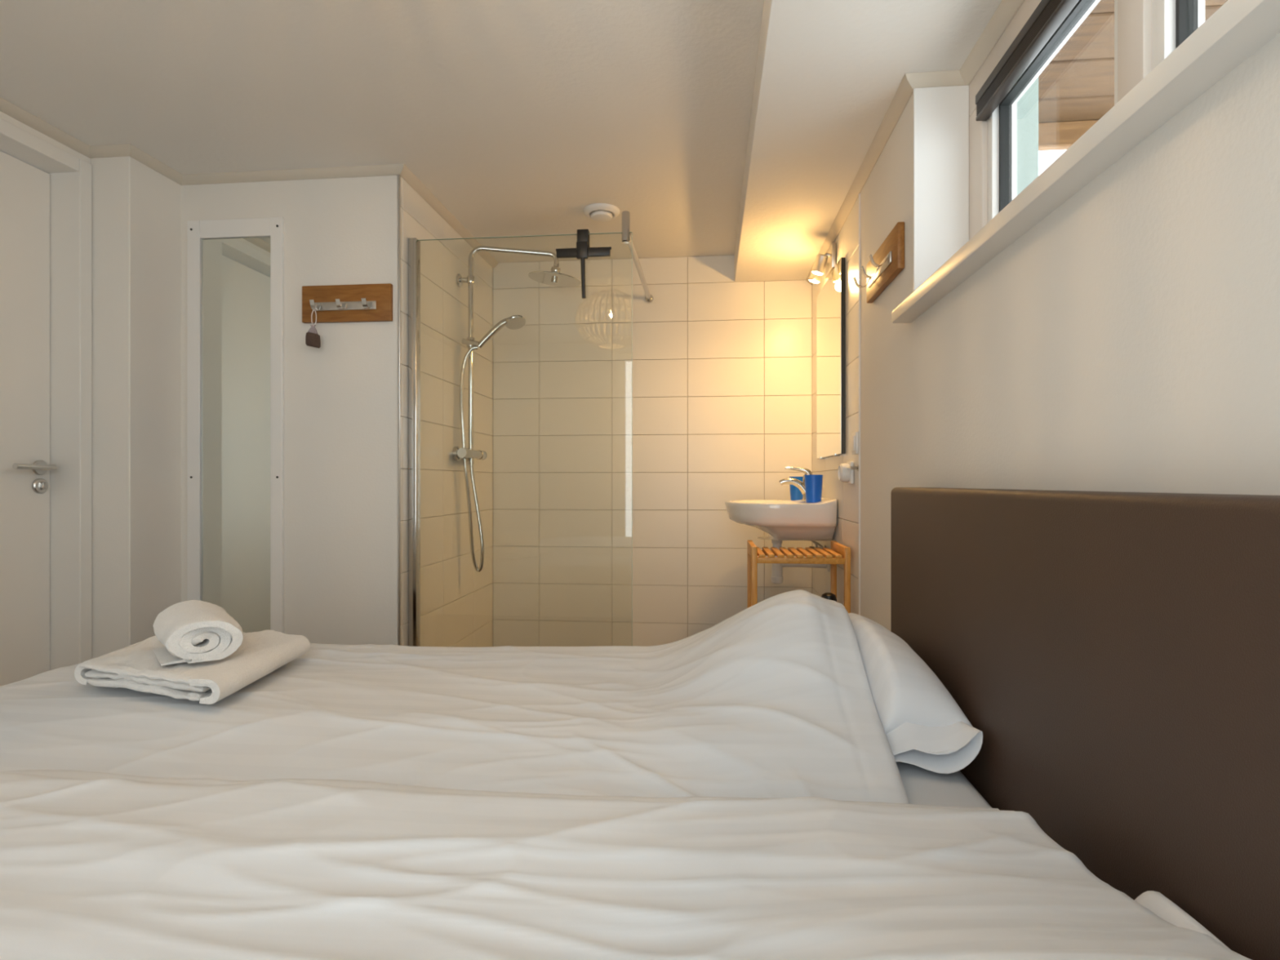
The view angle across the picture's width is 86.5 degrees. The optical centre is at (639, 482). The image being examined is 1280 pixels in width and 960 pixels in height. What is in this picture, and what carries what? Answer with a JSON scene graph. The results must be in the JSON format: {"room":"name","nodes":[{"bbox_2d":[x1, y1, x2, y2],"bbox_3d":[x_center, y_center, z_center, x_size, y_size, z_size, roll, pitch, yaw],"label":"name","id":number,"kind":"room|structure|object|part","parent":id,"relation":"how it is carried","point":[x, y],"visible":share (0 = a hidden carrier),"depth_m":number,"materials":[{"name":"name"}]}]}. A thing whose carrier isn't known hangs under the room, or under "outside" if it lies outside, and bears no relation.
{"room":"bedroom","nodes":[
{"label":"bedroom","id":0,"kind":"room"},
{"bbox_2d":[0,111,90,164],"bbox_3d":[-2.204,-0.098,1.225,0.200,2.195,3.200,0,0,6],"label":"wall","id":1,"kind":"structure","parent":0,"point":[3,116],"depth_m":2.28,"materials":[{"name":"paint"}]},
{"bbox_2d":[0,118,91,686],"bbox_3d":[-2.096,-0.071,1.977,0.158,2.142,0.957,0,0,6],"label":"door","id":2,"kind":"structure","parent":1,"relation":"in","point":[46,189],"depth_m":2.37,"materials":[{"name":"paint"}]},
{"bbox_3d":[-2.056,-0.052,2.297,0.068,0.020,0.152,0,0,6],"label":"lever","id":3,"kind":"part","parent":2,"relation":"part of","materials":[{"name":"metal"}]},
{"bbox_2d":[90,155,181,658],"bbox_3d":[-1.886,-0.098,2.621,0.155,2.195,0.360,0,0,6],"label":"wall pier","id":4,"kind":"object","parent":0,"point":[136,209],"visible":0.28,"depth_m":2.45,"materials":[{"name":"paint"}]},
{"bbox_2d":[181,175,408,644],"bbox_3d":[-1.355,-0.098,2.688,0.888,2.195,0.120,0,0,6],"label":"wall","id":5,"kind":"structure","parent":0,"point":[340,395],"depth_m":2.61,"materials":[{"name":"paint"}]},
{"bbox_2d":[187,217,284,633],"bbox_3d":[-1.571,-0.070,2.640,0.392,1.901,0.018,0,0,6],"label":"mirror","id":6,"kind":"object","parent":5,"relation":"attached to","point":[236,266],"visible":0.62,"depth_m":2.64,"materials":[{"name":"white paint"}]},
{"bbox_3d":[-1.569,-0.986,2.641,0.293,0.070,0.015,0,0,6],"label":"frame rail","id":7,"kind":"part","parent":6,"relation":"part of","materials":[{"name":"white paint"}]},
{"bbox_2d":[201,236,270,632],"bbox_3d":[-1.568,-0.070,2.646,0.293,1.761,0.005,0,0,6],"label":"mirror glass","id":8,"kind":"object","parent":6,"relation":"on","point":[236,270],"depth_m":2.64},
{"bbox_2d":[302,283,392,323],"bbox_3d":[-1.119,-0.682,2.566,0.356,0.140,0.076,0,0,6],"label":"coat rack","id":9,"kind":"object","parent":5,"relation":"attached to","point":[356,303],"visible":0.97,"depth_m":2.58,"materials":[{"name":"brown wood"}]},
{"bbox_2d":[305,309,320,347],"bbox_3d":[-1.231,-0.580,2.559,0.058,0.151,0.028,0,0,6],"label":"sachet","id":10,"kind":"object","parent":9,"relation":"hanging from","point":[313,340],"visible":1,"depth_m":2.55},
{"bbox_3d":[-1.123,-0.670,2.582,0.253,0.032,0.005,0,0,6],"label":"rail","id":11,"kind":"part","parent":9,"relation":"part of","materials":[{"name":"metal"}]},
{"bbox_2d":[0,0,764,262],"bbox_3d":[-1.023,-1.245,1.635,2.638,0.100,4.450,0,0,6],"label":"ceiling","id":12,"kind":"structure","parent":0,"point":[519,117],"depth_m":2.08,"materials":[{"name":"paint"}]},
{"bbox_2d":[583,203,619,222],"bbox_3d":[-0.169,-1.175,2.990,0.160,0.038,0.160,0,0,6],"label":"ceiling vent","id":13,"kind":"object","parent":12,"relation":"in","point":[601,212],"visible":1,"depth_m":2.95,"materials":[{"name":"white plastic"}]},
{"bbox_2d":[400,177,492,647],"bbox_3d":[-0.912,-0.098,3.201,0.120,2.195,1.220,0,0,6],"label":"wall","id":14,"kind":"structure","parent":0,"point":[456,598],"depth_m":3.02,"materials":[{"name":"tile"}]},
{"bbox_2d":[0,97,497,267],"bbox_3d":[-1.766,-1.181,1.776,0.954,0.027,4.327,0,0,25],"label":"trim","id":15,"kind":"structure","parent":14,"relation":"attached to","point":[7,108],"depth_m":2.59,"materials":[{"name":"paint"}]},
{"bbox_2d":[397,174,400,645],"bbox_3d":[-0.916,-0.084,2.585,0.008,2.168,0.008,0,0,6],"label":"trim","id":16,"kind":"structure","parent":14,"relation":"attached to","point":[398,175],"depth_m":2.58,"materials":[{"name":"paint"}]},
{"bbox_2d":[452,245,581,572],"bbox_3d":[-0.574,-0.345,3.228,0.586,1.532,0.292,0,0,-4],"label":"shower","id":17,"kind":"object","parent":14,"relation":"attached to","point":[554,277],"visible":1,"depth_m":3.18,"materials":[{"name":"silver metal"}]},
{"bbox_2d":[468,457,474,464],"bbox_3d":[-0.792,-0.100,3.195,0.024,0.030,0.024,0,0,6],"label":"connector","id":18,"kind":"object","parent":17,"relation":"attached to","point":[471,461],"depth_m":3.18,"materials":[{"name":"silver metal"}]},
{"bbox_2d":[492,255,813,646],"bbox_3d":[0.052,-0.098,3.677,1.904,2.195,0.120,0,0,6],"label":"wall","id":19,"kind":"structure","parent":0,"point":[722,366],"depth_m":3.62,"materials":[{"name":"tile"}]},
{"bbox_2d":[734,0,1001,281],"bbox_3d":[0.628,-1.175,1.470,0.682,0.240,4.450,0,0,6],"label":"ceiling","id":20,"kind":"structure","parent":0,"point":[828,73],"depth_m":1.87,"materials":[{"name":"paint"}]},
{"bbox_2d":[1017,76,1038,195],"bbox_3d":[0.942,-0.739,1.707,0.065,0.628,0.101,0,0,6],"label":"wall","id":21,"kind":"structure","parent":0,"point":[1028,104],"depth_m":1.66,"materials":[{"name":"white paint"}]},
{"bbox_2d":[812,33,1279,631],"bbox_3d":[0.820,-0.028,1.478,0.262,2.055,4.304,0,0,6],"label":"wall","id":22,"kind":"structure","parent":0,"point":[1128,340],"depth_m":0.95,"materials":[{"name":"paint"}]},
{"bbox_2d":[724,497,837,541],"bbox_3d":[0.617,0.161,3.084,0.460,0.182,0.612,0,0,6],"label":"washbasin","id":23,"kind":"object","parent":22,"relation":"attached to","point":[781,519],"visible":0.98,"depth_m":2.81,"materials":[{"name":"ceramic"}]},
{"bbox_2d":[778,466,812,501],"bbox_3d":[0.706,0.006,3.075,0.154,0.155,0.052,0,0,6],"label":"tap","id":24,"kind":"object","parent":23,"relation":"on","point":[800,485],"visible":0.78,"depth_m":3.06,"materials":[{"name":"silver metal"}]},
{"bbox_3d":[0.697,0.017,3.076,0.136,0.076,0.038,0,0,6],"label":"spout","id":25,"kind":"part","parent":24,"relation":"part of","materials":[{"name":"silver metal"}]},
{"bbox_3d":[0.718,-0.047,3.074,0.123,0.049,0.035,0,0,6],"label":"lever","id":26,"kind":"part","parent":24,"relation":"part of","materials":[{"name":"silver metal"}]},
{"bbox_2d":[801,474,808,501],"bbox_3d":[0.757,0.023,3.070,0.052,0.120,0.052,0,0,6],"label":"tap","id":27,"kind":"object","parent":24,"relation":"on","point":[803,492],"depth_m":3.06,"materials":[{"name":"silver metal"}]},
{"bbox_2d":[789,476,803,500],"bbox_3d":[0.754,0.029,3.266,0.072,0.114,0.072,0,0,6],"label":"tumbler","id":28,"kind":"object","parent":23,"relation":"on","point":[795,493],"visible":0.67,"depth_m":3.24,"materials":[{"name":"blue plastic"}]},
{"bbox_2d":[771,539,830,583],"bbox_3d":[0.718,0.353,3.054,0.254,0.204,0.064,0,0,6],"label":"trap","id":29,"kind":"object","parent":23,"relation":"attached to","point":[776,568],"visible":0.65,"depth_m":3.04,"materials":[{"name":"white plastic"}]},
{"bbox_2d":[804,475,822,502],"bbox_3d":[0.727,0.028,2.847,0.076,0.118,0.076,0,0,6],"label":"tumbler","id":30,"kind":"object","parent":23,"relation":"on","point":[813,483],"visible":0.9,"depth_m":2.82,"materials":[{"name":"blue plastic"}]},
{"bbox_2d":[808,542,826,549],"bbox_3d":[0.805,0.289,3.120,0.093,0.084,0.074,0,0,6],"label":"valve","id":31,"kind":"object","parent":22,"relation":"attached to","point":[816,545],"visible":0.34,"depth_m":3.13,"materials":[{"name":"silver metal"}]},
{"bbox_2d":[809,540,831,549],"bbox_3d":[0.792,0.290,2.992,0.093,0.084,0.095,0,0,6],"label":"valve","id":32,"kind":"object","parent":22,"relation":"attached to","point":[813,541],"visible":0.34,"depth_m":2.98,"materials":[{"name":"silver metal"}]},
{"bbox_2d":[808,242,836,283],"bbox_3d":[0.783,-0.944,2.934,0.101,0.133,0.182,0,0,6],"label":"spot lamp","id":33,"kind":"object","parent":22,"relation":"attached to","point":[828,261],"visible":0.98,"depth_m":2.87,"materials":[{"name":"metal"}]},
{"bbox_3d":[0.824,-0.958,2.937,0.019,0.105,0.161,0,0,6],"label":"plate","id":34,"kind":"part","parent":33,"relation":"part of","materials":[{"name":"metal"}]},
{"bbox_2d":[816,257,845,459],"bbox_3d":[0.826,-0.496,2.971,0.022,0.778,0.593,0,0,6],"label":"vanity mirror","id":35,"kind":"object","parent":22,"relation":"attached to","point":[831,300],"visible":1,"depth_m":2.88,"materials":[{"name":"clear glass"}]},
{"bbox_2d":[838,461,853,484],"bbox_3d":[0.773,-0.036,2.556,0.045,0.084,0.084,0,0,6],"label":"wall socket","id":36,"kind":"object","parent":22,"relation":"attached to","point":[845,475],"visible":0.99,"depth_m":2.53,"materials":[{"name":"white plastic"}]},
{"bbox_3d":[0.789,-0.036,2.554,0.013,0.084,0.084,0,0,6],"label":"plate","id":37,"kind":"part","parent":36,"relation":"part of","materials":[{"name":"white plastic"}]},
{"bbox_2d":[846,464,858,471],"bbox_3d":[0.771,-0.052,2.466,0.030,0.024,0.069,0,0,6],"label":"peg","id":38,"kind":"object","parent":22,"relation":"attached to","point":[856,467],"visible":1,"depth_m":2.44,"materials":[{"name":"silver metal"}]},
{"bbox_3d":[0.771,-0.052,2.443,0.026,0.024,0.024,0,0,6],"label":"post","id":39,"kind":"part","parent":38,"relation":"part of","materials":[{"name":"silver metal"}]},
{"bbox_2d":[850,431,858,454],"bbox_3d":[0.780,-0.142,2.478,0.014,0.080,0.080,0,0,6],"label":"light switch","id":40,"kind":"object","parent":22,"relation":"attached to","point":[855,436],"visible":1,"depth_m":2.45,"materials":[{"name":"white plastic"}]},
{"bbox_2d":[858,193,860,615],"bbox_3d":[0.785,-0.014,2.419,0.012,2.028,0.009,0,0,6],"label":"trim","id":41,"kind":"structure","parent":22,"relation":"attached to","point":[859,193],"depth_m":2.42,"materials":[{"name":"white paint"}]},
{"bbox_2d":[853,222,904,302],"bbox_3d":[0.707,-0.652,2.052,0.076,0.128,0.369,0,0,6],"label":"coat rack","id":42,"kind":"object","parent":22,"relation":"attached to","point":[887,262],"visible":1,"depth_m":1.98,"materials":[{"name":"brown wood"}]},
{"bbox_3d":[0.724,-0.640,2.056,0.005,0.032,0.262,0,0,6],"label":"rail","id":43,"kind":"part","parent":42,"relation":"part of","materials":[{"name":"metal"}]},
{"bbox_2d":[805,0,1024,284],"bbox_3d":[0.753,-1.041,1.610,0.166,0.027,3.854,0,0,6],"label":"trim","id":44,"kind":"structure","parent":22,"relation":"attached to","point":[1006,10],"depth_m":1.77,"materials":[{"name":"paint"}]},
{"bbox_2d":[890,487,1279,959],"bbox_3d":[0.575,0.446,0.774,0.085,0.868,1.855,0,0,6],"label":"headboard","id":45,"kind":"object","parent":22,"relation":"attached to","point":[1114,655],"visible":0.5,"depth_m":0.75,"materials":[{"name":"brown fabric"}]},
{"bbox_2d":[891,0,1279,323],"bbox_3d":[0.691,-0.740,0.732,0.254,0.629,2.162,0,0,6],"label":"window","id":46,"kind":"structure","parent":22,"relation":"in","point":[967,208],"depth_m":1.18,"materials":[{"name":"paint"}]},
{"bbox_2d":[975,0,1079,120],"bbox_3d":[0.812,-0.920,1.400,0.029,0.064,0.548,0,0,6],"label":"window blind","id":47,"kind":"object","parent":46,"relation":"attached to","point":[1048,15],"visible":1,"depth_m":1.44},
{"bbox_3d":[0.812,-0.940,1.400,0.029,0.024,0.548,0,0,6],"label":"head rail","id":48,"kind":"part","parent":47,"relation":"part of","materials":[{"name":"grey metal"}]},
{"bbox_3d":[0.856,-0.710,1.396,0.058,0.470,0.556,0,0,6],"label":"sash","id":49,"kind":"part","parent":46,"relation":"part of","materials":[{"name":"white paint"}]},
{"bbox_3d":[0.779,-0.740,0.721,0.063,0.629,2.090,0,0,6],"label":"frame","id":50,"kind":"part","parent":46,"relation":"part of","materials":[{"name":"paint"}]},
{"bbox_3d":[0.794,-0.710,0.773,0.058,0.470,0.560,0,0,6],"label":"sash","id":51,"kind":"part","parent":46,"relation":"part of","materials":[{"name":"white paint"}]},
{"bbox_3d":[-0.644,1.050,1.597,3.400,0.100,4.450,0,0,6],"label":"floor","id":52,"kind":"structure","parent":0,"visible":0},
{"bbox_2d":[408,210,653,646],"bbox_3d":[-0.416,-0.024,3.133,0.879,2.008,1.054,0,0,6],"label":"screen","id":53,"kind":"object","parent":52,"relation":"on","point":[414,244],"visible":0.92,"depth_m":2.65,"materials":[{"name":"clear glass"}]},
{"bbox_2d":[555,229,611,298],"bbox_3d":[-0.215,-0.832,2.594,0.214,0.264,0.052,0,0,6],"label":"squeegee","id":54,"kind":"object","parent":53,"relation":"hanging from","point":[583,251],"visible":1,"depth_m":2.58,"materials":[{"name":"black plastic"}]},
{"bbox_3d":[-0.215,-0.777,2.581,0.017,0.156,0.024,0,0,25],"label":"handle","id":55,"kind":"part","parent":54,"relation":"part of","materials":[{"name":"black plastic"}]},
{"bbox_3d":[-0.215,-0.888,2.590,0.214,0.010,0.004,0,0,6],"label":"rubber blade","id":56,"kind":"part","parent":54,"relation":"part of","materials":[{"name":"black rubber"}]},
{"bbox_2d":[747,540,850,613],"bbox_3d":[0.611,0.620,2.666,0.359,0.759,0.297,0,0,6],"label":"stool","id":57,"kind":"object","parent":52,"relation":"on","point":[839,553],"visible":0.5,"depth_m":2.54,"materials":[{"name":"orange wood"}]},
{"bbox_3d":[0.456,0.620,2.818,0.020,0.759,0.026,0,0,6],"label":"leg","id":58,"kind":"part","parent":57,"relation":"part of","materials":[{"name":"brown wood"}]},
{"bbox_3d":[0.442,0.264,2.683,0.020,0.044,0.245,0,0,6],"label":"rail","id":59,"kind":"part","parent":57,"relation":"part of","materials":[{"name":"brown wood"}]},
{"bbox_3d":[0.429,0.620,2.548,0.020,0.759,0.026,0,0,6],"label":"leg","id":60,"kind":"part","parent":57,"relation":"part of","materials":[{"name":"brown wood"}]},
{"bbox_3d":[0.624,0.291,2.802,0.319,0.022,0.018,0,0,6],"label":"cross rail","id":61,"kind":"part","parent":57,"relation":"part of","materials":[{"name":"brown wood"}]},
{"bbox_3d":[0.597,0.291,2.530,0.319,0.022,0.018,0,0,6],"label":"cross rail","id":62,"kind":"part","parent":57,"relation":"part of","materials":[{"name":"brown wood"}]},
{"bbox_2d":[821,592,836,601],"bbox_3d":[0.732,0.539,2.640,0.066,0.220,0.066,0,0,6],"label":"bottle","id":63,"kind":"object","parent":57,"relation":"on","point":[829,596],"visible":0.21,"depth_m":2.62,"materials":[{"name":"black plastic"}]},
{"bbox_3d":[0.793,0.620,2.784,0.020,0.759,0.026,0,0,6],"label":"leg","id":64,"kind":"part","parent":57,"relation":"part of","materials":[{"name":"brown wood"}]},
{"bbox_3d":[0.779,0.264,2.649,0.020,0.044,0.245,0,0,6],"label":"rail","id":65,"kind":"part","parent":57,"relation":"part of","materials":[{"name":"brown wood"}]},
{"bbox_3d":[0.766,0.620,2.514,0.020,0.759,0.026,0,0,6],"label":"leg","id":66,"kind":"part","parent":57,"relation":"part of","materials":[{"name":"brown wood"}]},
{"bbox_2d":[896,761,991,808],"bbox_3d":[-0.417,0.745,0.871,1.893,0.509,1.726,0,0,6],"label":"bed","id":67,"kind":"object","parent":52,"relation":"on","point":[922,786],"visible":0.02,"depth_m":1.09,"materials":[{"name":"white fabric"}]},
{"bbox_2d":[0,589,909,804],"bbox_3d":[-0.479,0.493,1.385,1.835,0.511,0.845,0,0,6],"label":"duvet","id":68,"kind":"object","parent":67,"relation":"on","point":[774,699],"visible":0.75,"depth_m":1.22,"materials":[{"name":"fabric"}]},
{"bbox_2d":[74,630,310,704],"bbox_3d":[-0.978,0.385,1.500,0.456,0.054,0.456,0,0,6],"label":"folded towel","id":69,"kind":"object","parent":68,"relation":"on","point":[135,666],"visible":0.72,"depth_m":1.36,"materials":[{"name":"white fabric"}]},
{"bbox_2d":[152,600,243,665],"bbox_3d":[-0.935,0.310,1.439,0.144,0.098,0.222,0,0,-41],"label":"rolled towel","id":70,"kind":"object","parent":69,"relation":"on","point":[191,631],"visible":1,"depth_m":1.38,"materials":[{"name":"white fabric"}]},
{"bbox_2d":[0,769,1252,959],"bbox_3d":[-0.511,0.522,0.513,1.945,0.419,1.057,0,0,6],"label":"duvet","id":71,"kind":"object","parent":67,"relation":"on","point":[94,865],"visible":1,"depth_m":0.71,"materials":[{"name":"fabric"}]},
{"bbox_2d":[848,613,982,773],"bbox_3d":[0.364,0.384,1.406,0.444,0.208,0.590,0,0,6],"label":"pillow","id":72,"kind":"object","parent":67,"relation":"on","point":[924,726],"visible":0.38,"depth_m":1.17,"materials":[{"name":"fabric"}]},
{"bbox_2d":[1134,890,1230,949],"bbox_3d":[0.266,0.421,0.368,0.432,0.134,0.654,0,0,6],"label":"pillow","id":73,"kind":"object","parent":67,"relation":"on","point":[1156,902],"visible":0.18,"depth_m":0.63,"materials":[{"name":"fabric"}]},
{"label":"outside","id":74,"kind":"structure","parent":0,"visible":0},
{"bbox_2d":[1038,0,1227,122],"bbox_3d":[1.569,-1.280,0.966,1.270,0.024,2.934,0,0,6],"label":"eave","id":75,"kind":"object","parent":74,"point":[1077,83],"visible":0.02,"depth_m":2.11},
{"bbox_2d":[1038,120,1098,151],"bbox_3d":[1.810,-1.224,2.369,1.470,0.088,0.035,0,0,6],"label":"timber beam","id":76,"kind":"structure","parent":75,"relation":"attached to","point":[1053,135],"depth_m":2.38,"materials":[{"name":"brown wood"}]}
]}

